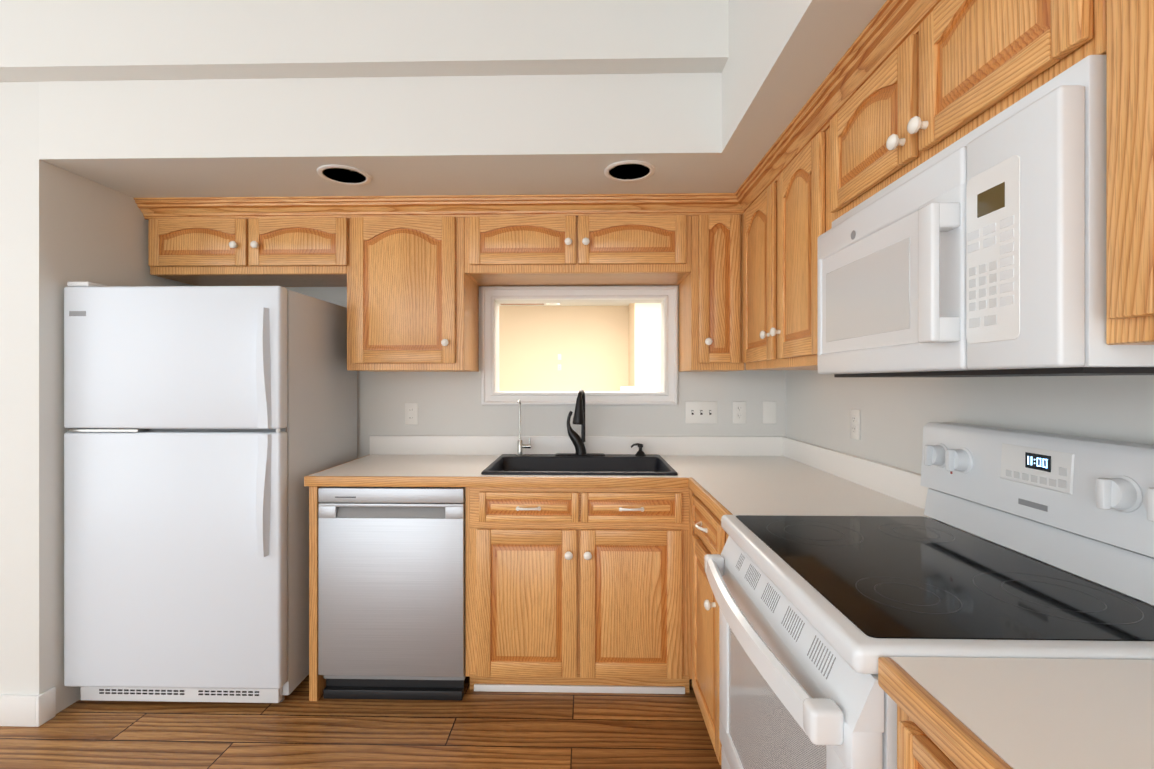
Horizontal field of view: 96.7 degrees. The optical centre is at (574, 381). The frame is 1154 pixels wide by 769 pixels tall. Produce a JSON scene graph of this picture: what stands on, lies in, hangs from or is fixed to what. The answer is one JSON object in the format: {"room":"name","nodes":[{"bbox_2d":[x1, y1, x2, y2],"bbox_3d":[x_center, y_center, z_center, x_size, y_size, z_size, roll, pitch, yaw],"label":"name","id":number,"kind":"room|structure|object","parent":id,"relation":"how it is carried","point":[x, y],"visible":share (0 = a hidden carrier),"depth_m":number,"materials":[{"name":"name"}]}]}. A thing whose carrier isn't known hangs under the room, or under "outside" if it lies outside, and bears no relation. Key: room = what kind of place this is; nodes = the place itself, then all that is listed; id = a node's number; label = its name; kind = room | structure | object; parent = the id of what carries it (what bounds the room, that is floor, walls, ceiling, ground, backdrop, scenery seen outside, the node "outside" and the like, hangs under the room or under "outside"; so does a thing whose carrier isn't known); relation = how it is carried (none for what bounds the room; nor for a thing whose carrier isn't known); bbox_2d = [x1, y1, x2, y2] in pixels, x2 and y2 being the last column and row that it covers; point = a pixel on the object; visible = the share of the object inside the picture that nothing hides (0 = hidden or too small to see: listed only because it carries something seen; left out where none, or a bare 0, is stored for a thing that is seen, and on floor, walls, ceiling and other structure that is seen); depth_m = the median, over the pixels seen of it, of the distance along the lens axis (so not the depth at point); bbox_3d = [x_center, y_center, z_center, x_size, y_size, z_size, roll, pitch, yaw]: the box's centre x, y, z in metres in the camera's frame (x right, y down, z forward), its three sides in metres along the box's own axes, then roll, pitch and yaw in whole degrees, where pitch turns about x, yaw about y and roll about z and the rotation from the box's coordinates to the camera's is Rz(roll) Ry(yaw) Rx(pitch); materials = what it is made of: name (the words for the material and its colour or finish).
{"room":"kitchen","nodes":[
{"label":"kitchen","id":0,"kind":"room"},
{"bbox_2d":[0,82,71,713],"bbox_3d":[-3.318,-0.090,2.031,2.580,2.780,0.120,0,0,1],"label":"wall","id":1,"kind":"structure","parent":0,"point":[60,228],"depth_m":1.94,"materials":[{"name":"paint"}]},
{"bbox_2d":[0,687,55,726],"bbox_3d":[-3.313,1.243,1.989,2.593,0.115,0.064,0,0,1],"label":"baseboard","id":2,"kind":"structure","parent":1,"relation":"attached to","point":[27,710],"depth_m":1.93,"materials":[{"name":"white"}]},
{"bbox_2d":[72,173,194,703],"bbox_3d":[-2.080,-0.090,2.404,0.120,2.780,0.680,0,0,1],"label":"wall","id":3,"kind":"structure","parent":0,"point":[110,232],"depth_m":2.22,"materials":[{"name":"paint"}]},
{"bbox_2d":[0,675,720,768],"bbox_3d":[-1.753,1.331,-0.254,5.810,0.060,6.220,0,0,1],"label":"floor","id":4,"kind":"structure","parent":0,"point":[296,728],"depth_m":1.89,"materials":[{"name":"brown wood"}]},
{"bbox_2d":[64,281,356,702],"bbox_3d":[-1.574,0.453,2.331,0.865,1.695,0.724,0,0,1],"label":"refrigerator","id":5,"kind":"object","parent":4,"relation":"on","point":[209,428],"visible":0.98,"depth_m":2.01,"materials":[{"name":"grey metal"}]},
{"bbox_2d":[309,486,472,700],"bbox_3d":[-0.748,0.863,2.392,0.653,0.874,0.638,0,0,1],"label":"base cabinet","id":6,"kind":"object","parent":4,"relation":"on","point":[317,683],"depth_m":2.09,"materials":[{"name":"brown wood"}]},
{"bbox_2d":[304,436,952,526],"bbox_3d":[-0.007,0.356,2.084,2.178,0.139,1.224,0,0,1],"label":"countertop","id":7,"kind":"structure","parent":6,"relation":"on","point":[719,477],"depth_m":2.10,"materials":[{"name":"laminate"}]},
{"bbox_2d":[516,400,530,455],"bbox_3d":[-0.263,0.232,2.570,0.076,0.282,0.107,0,0,1],"label":"filter faucet","id":8,"kind":"object","parent":7,"relation":"on","point":[521,445],"visible":1,"depth_m":2.59,"materials":[{"name":"silver metal"}]},
{"bbox_2d":[481,454,677,475],"bbox_3d":[0.022,0.473,2.375,0.816,0.200,0.535,0,0,1],"label":"sink","id":9,"kind":"object","parent":7,"relation":"in","point":[607,464],"visible":0.44,"depth_m":2.54,"materials":[{"name":"black"}]},
{"bbox_2d":[631,443,645,455],"bbox_3d":[0.319,0.341,2.589,0.076,0.063,0.054,0,0,1],"label":"soap dispenser","id":10,"kind":"object","parent":9,"relation":"on","point":[640,452],"visible":1,"depth_m":2.58,"materials":[{"name":"black"}]},
{"bbox_2d":[555,389,605,455],"bbox_3d":[0.025,0.205,2.537,0.256,0.335,0.164,0,0,1],"label":"faucet","id":11,"kind":"object","parent":7,"relation":"on","point":[577,440],"visible":1,"depth_m":2.57,"materials":[{"name":"black metal"}]},
{"bbox_2d":[318,487,465,700],"bbox_3d":[-0.740,0.866,2.369,0.592,0.868,0.591,0,0,1],"label":"dishwasher","id":12,"kind":"object","parent":4,"relation":"on","point":[391,593],"visible":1,"depth_m":2.08,"materials":[{"name":"grey metal"}]},
{"bbox_2d":[473,487,692,693],"bbox_3d":[0.022,0.863,2.376,0.923,0.874,0.638,0,0,1],"label":"base cabinet","id":13,"kind":"object","parent":4,"relation":"on","point":[578,590],"depth_m":2.06,"materials":[{"name":"brown wood"}]},
{"bbox_2d":[692,494,728,764],"bbox_3d":[0.745,0.863,1.761,0.658,0.874,0.606,0,0,1],"label":"base cabinet","id":14,"kind":"object","parent":4,"relation":"on","point":[710,535],"visible":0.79,"depth_m":1.78,"materials":[{"name":"brown wood"}]},
{"bbox_2d":[897,705,958,768],"bbox_3d":[0.710,0.864,0.147,0.658,0.874,1.129,0,0,1],"label":"base cabinet","id":15,"kind":"object","parent":4,"relation":"on","point":[918,747],"visible":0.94,"depth_m":0.65,"materials":[{"name":"brown wood"}]},
{"bbox_2d":[878,657,1153,768],"bbox_3d":[0.725,0.356,0.137,0.628,0.139,1.151,0,0,1],"label":"countertop","id":16,"kind":"structure","parent":15,"relation":"on","point":[1002,713],"depth_m":0.61,"materials":[{"name":"laminate"}]},
{"bbox_2d":[704,422,1153,768],"bbox_3d":[0.690,0.708,1.085,0.713,1.186,0.735,0,0,1],"label":"range","id":17,"kind":"object","parent":4,"relation":"on","point":[819,615],"visible":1,"depth_m":0.97,"materials":[{"name":"white enameled metal"},{"name":"black glass"},{"name":"white plastic"}]},
{"bbox_2d":[134,193,729,219],"bbox_3d":[-0.655,-0.802,2.350,2.730,0.080,0.065,0,0,1],"label":"crown molding","id":18,"kind":"structure","parent":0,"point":[688,204],"depth_m":2.35,"materials":[{"name":"brown wood"}]},
{"bbox_2d":[39,0,886,197],"bbox_3d":[-0.524,-1.160,-0.342,3.110,0.638,6.100,0,0,1],"label":"soffit","id":19,"kind":"object","parent":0,"point":[722,132],"depth_m":1.92,"materials":[{"name":"paint"}]},
{"bbox_2d":[317,164,370,185],"bbox_3d":[-0.938,-0.838,2.088,0.202,0.006,0.202,0,0,1],"label":"recessed light","id":20,"kind":"object","parent":19,"relation":"in","point":[344,175],"visible":0.98,"depth_m":2.08,"materials":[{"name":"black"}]},
{"bbox_2d":[604,160,654,181],"bbox_3d":[0.217,-0.838,2.049,0.202,0.006,0.202,0,0,1],"label":"recessed light","id":21,"kind":"object","parent":19,"relation":"in","point":[629,170],"visible":1,"depth_m":2.04,"materials":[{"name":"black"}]},
{"bbox_2d":[730,0,940,214],"bbox_3d":[0.690,-0.801,-0.283,0.065,0.080,5.270,0,0,1],"label":"crown molding","id":22,"kind":"structure","parent":19,"relation":"attached to","point":[890,28],"depth_m":1.40,"materials":[{"name":"brown wood"}]},
{"bbox_2d":[284,285,784,533],"bbox_3d":[-0.456,-0.090,2.768,3.350,2.780,0.120,0,0,1],"label":"wall","id":23,"kind":"structure","parent":0,"point":[449,403],"depth_m":2.71,"materials":[{"name":"paint"}]},
{"bbox_2d":[148,218,295,286],"bbox_3d":[-1.730,-0.660,2.559,0.533,0.314,0.349,0,0,1],"label":"upper cabinet","id":24,"kind":"object","parent":23,"relation":"attached to","point":[216,251],"depth_m":2.39,"materials":[{"name":"brown wood"}]},
{"bbox_2d":[260,218,347,286],"bbox_3d":[-1.314,-0.660,2.550,0.523,0.314,0.349,0,0,1],"label":"upper cabinet","id":25,"kind":"object","parent":23,"relation":"attached to","point":[298,252],"depth_m":2.38,"materials":[{"name":"brown wood"}]},
{"bbox_2d":[340,216,478,371],"bbox_3d":[-0.786,-0.434,2.539,0.550,0.765,0.349,0,0,1],"label":"upper cabinet","id":26,"kind":"object","parent":23,"relation":"attached to","point":[412,284],"depth_m":2.37,"materials":[{"name":"brown wood"}]},
{"bbox_2d":[405,403,417,424],"bbox_3d":[-0.866,0.170,2.712,0.070,0.115,0.008,0,0,1],"label":"outlet","id":27,"kind":"object","parent":23,"relation":"attached to","point":[411,413],"visible":1,"depth_m":2.71,"materials":[{"name":"white plastic"}]},
{"bbox_2d":[464,215,591,285],"bbox_3d":[-0.221,-0.660,2.526,0.579,0.314,0.349,0,0,1],"label":"upper cabinet","id":28,"kind":"object","parent":23,"relation":"attached to","point":[499,250],"depth_m":2.36,"materials":[{"name":"brown wood"}]},
{"bbox_2d":[481,286,677,404],"bbox_3d":[0.023,-0.188,2.746,1.026,0.622,0.146,0,0,1],"label":"window","id":29,"kind":"structure","parent":23,"relation":"in","point":[490,295],"depth_m":2.68,"materials":[{"name":"white wood"}]},
{"bbox_2d":[592,215,695,285],"bbox_3d":[0.248,-0.660,2.516,0.579,0.314,0.349,0,0,1],"label":"upper cabinet","id":30,"kind":"object","parent":23,"relation":"attached to","point":[628,250],"depth_m":2.34,"materials":[{"name":"brown wood"}]},
{"bbox_2d":[685,401,716,422],"bbox_3d":[0.660,0.161,2.676,0.165,0.115,0.013,0,0,1],"label":"switch plate","id":31,"kind":"object","parent":23,"relation":"attached to","point":[700,411],"visible":1,"depth_m":2.68,"materials":[{"name":"white plastic"}]},
{"bbox_2d":[679,214,744,371],"bbox_3d":[0.660,-0.434,2.507,0.243,0.765,0.349,0,0,1],"label":"upper cabinet","id":32,"kind":"object","parent":23,"relation":"attached to","point":[710,299],"depth_m":2.33,"materials":[{"name":"brown wood"}]},
{"bbox_2d":[733,401,745,422],"bbox_3d":[0.857,0.161,2.675,0.070,0.115,0.008,0,0,1],"label":"outlet","id":33,"kind":"object","parent":23,"relation":"attached to","point":[739,411],"visible":1,"depth_m":2.67,"materials":[{"name":"white plastic"}]},
{"bbox_2d":[763,401,775,423],"bbox_3d":[1.013,0.161,2.672,0.070,0.115,0.006,0,0,1],"label":"electrical outlet plate","id":34,"kind":"object","parent":23,"relation":"attached to","point":[769,412],"visible":1,"depth_m":2.67,"materials":[{"name":"white plastic"}]},
{"bbox_2d":[499,303,659,390],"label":"window","id":35,"kind":"structure","parent":0,"point":[606,346],"depth_m":6.92,"materials":[{"name":"paint"}]},
{"bbox_2d":[501,304,559,305],"bbox_3d":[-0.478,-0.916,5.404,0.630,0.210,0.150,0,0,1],"label":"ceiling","id":36,"kind":"structure","parent":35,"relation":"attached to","point":[532,304],"depth_m":5.45,"materials":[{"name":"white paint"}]},
{"bbox_2d":[785,370,1153,606],"bbox_3d":[1.090,-0.089,-0.377,0.120,2.780,6.100,0,0,1],"label":"wall","id":37,"kind":"structure","parent":0,"point":[897,414],"depth_m":1.46,"materials":[{"name":"paint"}]},
{"bbox_2d":[742,132,830,369],"bbox_3d":[0.914,-0.434,1.928,0.329,0.765,0.836,0,0,1],"label":"upper cabinet","id":38,"kind":"object","parent":37,"relation":"attached to","point":[781,229],"depth_m":1.85,"materials":[{"name":"brown wood"}]},
{"bbox_2d":[850,409,859,439],"bbox_3d":[1.077,0.164,1.974,0.008,0.115,0.070,0,0,1],"label":"duplex electrical outlet","id":39,"kind":"object","parent":37,"relation":"attached to","point":[854,423],"visible":1,"depth_m":1.97,"materials":[{"name":"white plastic"}]},
{"bbox_2d":[822,0,1089,227],"bbox_3d":[0.896,-0.641,1.113,0.329,0.351,0.791,0,0,1],"label":"upper cabinet","id":40,"kind":"object","parent":37,"relation":"attached to","point":[951,72],"depth_m":1.02,"materials":[{"name":"brown wood"}]},
{"bbox_2d":[817,55,1153,376],"bbox_3d":[0.850,-0.238,1.104,0.419,0.452,0.764,0,0,1],"label":"microwave","id":41,"kind":"object","parent":40,"relation":"attached to","point":[980,251],"visible":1,"depth_m":0.85,"materials":[{"name":"white plastic"},{"name":"white enameled metal"},{"name":"glass"}]},
{"bbox_2d":[1078,0,1153,344],"bbox_3d":[0.882,-0.433,0.458,0.329,0.765,0.517,0,0,1],"label":"upper cabinet","id":42,"kind":"object","parent":37,"relation":"attached to","point":[1120,30],"depth_m":0.67,"materials":[{"name":"brown wood"}]},
{"bbox_3d":[-1.753,-1.519,-0.255,5.810,0.080,6.220,0,0,1],"label":"ceiling","id":43,"kind":"structure","parent":0,"visible":0},
{"bbox_2d":[0,0,728,81],"bbox_3d":[-2.036,-1.308,1.897,5.150,0.344,0.090,0,0,1],"label":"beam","id":44,"kind":"structure","parent":43,"relation":"attached to","point":[78,40],"depth_m":1.83,"materials":[{"name":"paint"}]}
]}

